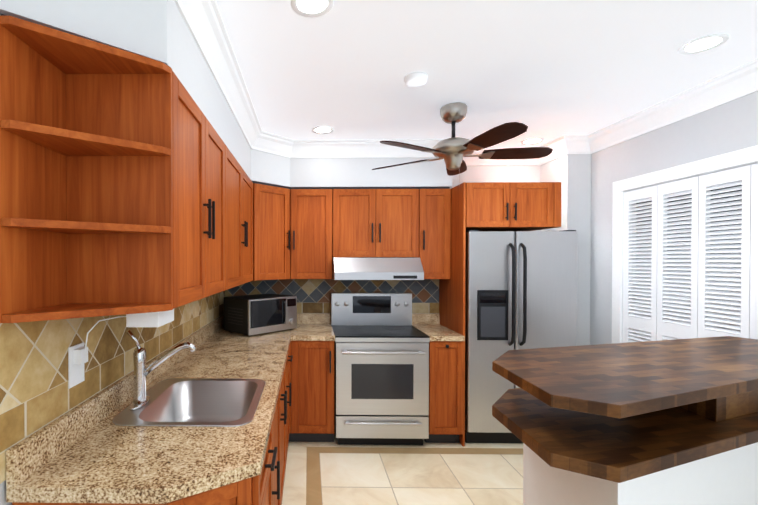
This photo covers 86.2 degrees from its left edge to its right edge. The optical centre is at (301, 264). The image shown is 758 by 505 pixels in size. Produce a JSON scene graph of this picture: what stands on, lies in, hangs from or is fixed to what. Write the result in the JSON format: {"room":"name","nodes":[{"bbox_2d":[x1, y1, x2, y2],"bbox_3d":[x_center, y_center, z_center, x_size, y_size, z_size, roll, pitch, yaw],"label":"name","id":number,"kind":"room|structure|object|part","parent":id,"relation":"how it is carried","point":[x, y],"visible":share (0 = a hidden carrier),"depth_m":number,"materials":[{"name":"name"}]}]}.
{"room":"kitchen","nodes":[
{"label":"kitchen","id":0,"kind":"room"},
{"bbox_2d":[0,480,11,504],"bbox_3d":[-0.861,0.226,0.886,0.100,2.580,6.200,0,0,1],"label":"wall","id":1,"kind":"structure","parent":0,"point":[3,493],"depth_m":1.07,"materials":[{"name":"paint"}]},
{"bbox_2d":[0,15,172,322],"bbox_3d":[-0.621,-0.249,1.185,0.369,0.805,0.304,0,0,1],"label":"open shelf","id":2,"kind":"object","parent":1,"relation":"attached to","point":[86,177],"visible":1,"depth_m":1.28,"materials":[{"name":"brown wood"}]},
{"bbox_2d":[0,291,224,483],"bbox_3d":[-0.780,0.346,2.458,0.010,0.446,2.854,0,0,1],"label":"backsplash","id":3,"kind":"structure","parent":1,"relation":"attached to","point":[36,393],"depth_m":1.31,"materials":[{"name":"tile"}]},
{"bbox_2d":[68,316,125,388],"bbox_3d":[-0.702,0.303,1.395,0.180,0.238,0.102,0,0,1],"label":"electrical outlet","id":4,"kind":"object","parent":3,"relation":"attached to","point":[77,356],"visible":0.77,"depth_m":1.37,"materials":[{"name":"white plastic"}]},
{"bbox_2d":[172,71,224,308],"bbox_3d":[-0.594,-0.254,1.757,0.403,0.805,0.838,0,0,1],"label":"upper cabinet","id":5,"kind":"object","parent":1,"relation":"attached to","point":[198,208],"visible":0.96,"depth_m":1.63,"materials":[{"name":"brown wood"}]},
{"bbox_2d":[126,309,173,326],"bbox_3d":[-0.549,0.183,1.750,0.115,0.068,0.740,0,0,1],"label":"under-cabinet light","id":6,"kind":"object","parent":5,"relation":"attached to","point":[155,319],"visible":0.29,"depth_m":1.38,"materials":[{"name":"white plastic"}]},
{"bbox_2d":[225,145,252,289],"bbox_3d":[-0.578,-0.262,2.722,0.403,0.805,1.088,0,0,1],"label":"upper cabinet","id":7,"kind":"object","parent":1,"relation":"attached to","point":[238,226],"visible":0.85,"depth_m":2.59,"materials":[{"name":"brown wood"}]},
{"bbox_2d":[282,430,522,504],"bbox_3d":[0.839,1.566,0.869,4.420,0.100,6.200,0,0,1],"label":"floor","id":8,"kind":"structure","parent":0,"point":[330,473],"depth_m":2.83,"materials":[{"name":"tile"}]},
{"bbox_2d":[12,341,334,504],"bbox_3d":[-0.259,1.066,2.472,1.027,0.873,2.799,0,0,1],"label":"base cabinet","id":9,"kind":"object","parent":8,"relation":"on","point":[304,408],"visible":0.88,"depth_m":3.24,"materials":[{"name":"brown wood"}]},
{"bbox_2d":[6,313,334,503],"bbox_3d":[-0.259,0.558,2.462,1.028,0.140,2.808,0,0,1],"label":"countertop","id":10,"kind":"structure","parent":9,"relation":"on","point":[88,451],"depth_m":1.30,"materials":[{"name":"stone"}]},
{"bbox_2d":[126,330,195,410],"bbox_3d":[-0.587,0.431,1.673,0.285,0.320,0.150,0,0,1],"label":"faucet","id":11,"kind":"object","parent":10,"relation":"on","point":[141,399],"visible":0.98,"depth_m":1.66,"materials":[{"name":"silver metal"}]},
{"bbox_2d":[113,378,264,426],"bbox_3d":[-0.453,0.685,1.753,0.537,0.190,0.580,0,0,1],"label":"sink","id":12,"kind":"object","parent":10,"relation":"in","point":[201,402],"visible":0.48,"depth_m":1.98,"materials":[{"name":"silver metal"}]},
{"bbox_2d":[224,294,296,335],"bbox_3d":[-0.353,0.430,3.474,0.521,0.297,0.398,0,1,-44],"label":"microwave","id":13,"kind":"object","parent":10,"relation":"on","point":[250,315],"visible":1,"depth_m":3.33,"materials":[{"name":"black plastic"}]},
{"bbox_2d":[331,293,429,444],"bbox_3d":[0.655,0.886,3.498,0.760,1.215,0.697,0,0,1],"label":"range","id":14,"kind":"object","parent":8,"relation":"on","point":[381,370],"visible":1,"depth_m":3.21,"materials":[{"name":"silver metal"}]},
{"bbox_2d":[424,341,463,442],"bbox_3d":[1.180,1.057,3.524,0.281,0.873,0.646,0,0,1],"label":"base cabinet","id":15,"kind":"object","parent":8,"relation":"on","point":[445,415],"visible":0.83,"depth_m":3.24,"materials":[{"name":"brown wood"}]},
{"bbox_2d":[412,314,464,340],"bbox_3d":[1.180,0.549,3.526,0.282,0.140,0.632,0,0,1],"label":"countertop","id":16,"kind":"structure","parent":15,"relation":"on","point":[431,327],"depth_m":3.58,"materials":[{"name":"stone"}]},
{"bbox_2d":[439,182,465,446],"bbox_3d":[1.333,0.411,3.548,0.018,2.165,0.604,0,0,1],"label":"panel","id":17,"kind":"object","parent":8,"relation":"on","point":[452,302],"visible":0.54,"depth_m":3.37,"materials":[{"name":"brown wood"}]},
{"bbox_2d":[465,230,577,442],"bbox_3d":[1.811,0.605,3.495,0.893,1.777,0.640,0,0,1],"label":"fridge","id":18,"kind":"object","parent":8,"relation":"on","point":[520,289],"visible":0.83,"depth_m":3.24,"materials":[{"name":"silver metal"}]},
{"bbox_2d":[492,336,757,504],"bbox_3d":[1.601,0.959,1.769,1.987,1.100,1.298,0,0,1],"label":"kitchen island","id":19,"kind":"object","parent":8,"relation":"on","point":[730,477],"depth_m":1.47,"materials":[{"name":"paint"}]},
{"bbox_3d":[1.601,0.524,1.765,1.875,0.230,0.662,0,1,-20],"label":"kitchen island top","id":20,"kind":"part","parent":19,"relation":"part of","materials":[{"name":"brown wood"}]},
{"bbox_2d":[216,0,757,148],"bbox_3d":[1.069,-1.113,0.842,3.960,0.100,6.200,0,0,1],"label":"ceiling","id":21,"kind":"structure","parent":0,"point":[547,71],"depth_m":2.09,"materials":[{"name":"paint"}]},
{"bbox_2d":[0,0,452,189],"bbox_3d":[0.269,-0.870,2.435,2.108,0.414,2.844,0,0,1],"label":"soffit","id":22,"kind":"structure","parent":21,"relation":"attached to","point":[158,30],"depth_m":1.71,"materials":[{"name":"paint"}]},
{"bbox_2d":[291,0,333,17],"bbox_3d":[0.041,-1.064,1.619,0.176,0.012,0.176,0,0,1],"label":"recessed light","id":23,"kind":"object","parent":21,"relation":"in","point":[311,8],"visible":1,"depth_m":1.64,"materials":[{"name":"paint"}]},
{"bbox_2d":[312,126,333,133],"bbox_3d":[0.168,-1.078,3.188,0.176,0.012,0.176,0,0,1],"label":"recessed light","id":24,"kind":"object","parent":21,"relation":"in","point":[322,129],"visible":1,"depth_m":3.18,"materials":[{"name":"paint"}]},
{"bbox_2d":[404,72,427,86],"bbox_3d":[0.652,-1.056,2.279,0.132,0.038,0.132,0,0,1],"label":"smoke detector","id":25,"kind":"object","parent":21,"relation":"attached to","point":[414,79],"visible":1,"depth_m":2.24,"materials":[{"name":"white plastic"}]},
{"bbox_2d":[372,102,552,183],"bbox_3d":[1.078,-0.807,2.711,1.189,0.545,1.210,0,0,1],"label":"ceiling fan","id":26,"kind":"object","parent":21,"relation":"hanging from","point":[452,151],"visible":1,"depth_m":2.64,"materials":[{"name":"brown wood"}]},
{"bbox_2d":[521,138,543,144],"bbox_3d":[2.023,-1.080,3.486,0.176,0.012,0.176,0,0,1],"label":"recessed light","id":27,"kind":"object","parent":21,"relation":"in","point":[530,141],"visible":0.98,"depth_m":3.49,"materials":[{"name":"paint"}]},
{"bbox_2d":[678,33,728,54],"bbox_3d":[1.947,-1.067,1.928,0.176,0.012,0.176,0,0,1],"label":"recessed light","id":28,"kind":"object","parent":21,"relation":"in","point":[703,44],"visible":1,"depth_m":1.92,"materials":[{"name":"paint"}]},
{"bbox_2d":[450,165,540,230],"bbox_3d":[0.769,0.200,3.909,3.060,2.580,0.100,0,0,1],"label":"wall","id":29,"kind":"structure","parent":0,"point":[508,173],"depth_m":3.83,"materials":[{"name":"paint"}]},
{"bbox_2d":[253,183,289,280],"bbox_3d":[-0.434,-0.270,3.570,0.662,0.805,0.608,0,0,1],"label":"upper cabinet","id":30,"kind":"object","parent":29,"relation":"attached to","point":[271,232],"visible":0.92,"depth_m":3.39,"materials":[{"name":"brown wood"}]},
{"bbox_2d":[290,189,331,278],"bbox_3d":[0.086,-0.271,3.683,0.378,0.805,0.363,0,0,1],"label":"upper cabinet","id":31,"kind":"object","parent":29,"relation":"attached to","point":[310,233],"visible":1,"depth_m":3.54,"materials":[{"name":"brown wood"}]},
{"bbox_2d":[225,278,438,313],"bbox_3d":[0.289,0.218,3.862,2.080,0.676,0.010,0,0,1],"label":"backsplash","id":32,"kind":"structure","parent":29,"relation":"attached to","point":[313,295],"depth_m":3.86,"materials":[{"name":"tile"}]},
{"bbox_2d":[332,189,418,257],"bbox_3d":[0.659,-0.368,3.673,0.764,0.610,0.363,0,0,1],"label":"upper cabinet","id":33,"kind":"object","parent":29,"relation":"attached to","point":[375,223],"visible":0.96,"depth_m":3.53,"materials":[{"name":"brown wood"}]},
{"bbox_2d":[332,258,423,279],"bbox_3d":[0.657,0.036,3.607,0.756,0.193,0.502,0,0,1],"label":"range hood","id":34,"kind":"object","parent":33,"relation":"attached to","point":[377,268],"visible":0.94,"depth_m":3.39,"materials":[{"name":"silver metal"}]},
{"bbox_2d":[415,189,450,278],"bbox_3d":[1.183,-0.271,3.665,0.281,0.805,0.363,0,0,1],"label":"upper cabinet","id":35,"kind":"object","parent":29,"relation":"attached to","point":[435,231],"visible":0.85,"depth_m":3.52,"materials":[{"name":"brown wood"}]},
{"bbox_2d":[466,182,560,230],"bbox_3d":[1.728,-0.489,3.515,0.770,0.365,0.641,0,0,1],"label":"upper cabinet","id":36,"kind":"object","parent":29,"relation":"attached to","point":[512,206],"visible":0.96,"depth_m":3.23,"materials":[{"name":"brown wood"}]},
{"bbox_2d":[540,154,590,345],"bbox_3d":[2.446,0.202,3.681,0.300,2.580,0.500,0,0,1],"label":"wall","id":37,"kind":"structure","parent":0,"point":[571,173],"depth_m":3.43,"materials":[{"name":"paint"}]},
{"bbox_2d":[174,0,757,165],"bbox_3d":[0.818,-0.995,0.802,3.260,0.134,6.090,0,0,1],"label":"crown molding","id":38,"kind":"structure","parent":37,"relation":"attached to","point":[203,20],"depth_m":2.70,"materials":[{"name":"paint"}]},
{"bbox_2d":[590,91,757,344],"bbox_3d":[2.744,0.229,0.575,0.600,2.580,5.700,0,0,1],"label":"wall","id":39,"kind":"structure","parent":0,"point":[730,126],"depth_m":2.89,"materials":[{"name":"grey paint"}]},
{"bbox_2d":[623,185,657,342],"bbox_3d":[2.502,0.465,2.928,0.030,2.043,0.289,0,0,1],"label":"closet door","id":40,"kind":"structure","parent":39,"relation":"in","point":[640,311],"depth_m":2.92,"materials":[{"name":"paint"}]},
{"bbox_2d":[657,176,698,340],"bbox_3d":[2.497,0.468,2.635,0.030,2.043,0.289,0,0,1],"label":"closet door","id":41,"kind":"structure","parent":39,"relation":"in","point":[677,307],"depth_m":2.63,"materials":[{"name":"paint"}]},
{"bbox_2d":[612,145,757,342],"bbox_3d":[2.516,0.428,2.486,0.117,2.148,1.354,0,0,1],"label":"trim","id":42,"kind":"structure","parent":39,"relation":"attached to","point":[740,157],"depth_m":2.98,"materials":[{"name":"paint"}]},
{"bbox_2d":[698,165,750,338],"bbox_3d":[2.493,0.470,2.342,0.030,2.043,0.289,0,0,1],"label":"closet door","id":43,"kind":"structure","parent":39,"relation":"in","point":[724,307],"depth_m":2.33,"materials":[{"name":"paint"}]},
{"bbox_2d":[750,163,757,339],"bbox_3d":[2.488,0.473,2.050,0.030,2.043,0.289,0,0,1],"label":"closet door","id":44,"kind":"structure","parent":39,"relation":"in","point":[754,265],"depth_m":2.17,"materials":[{"name":"paint"}]}
]}

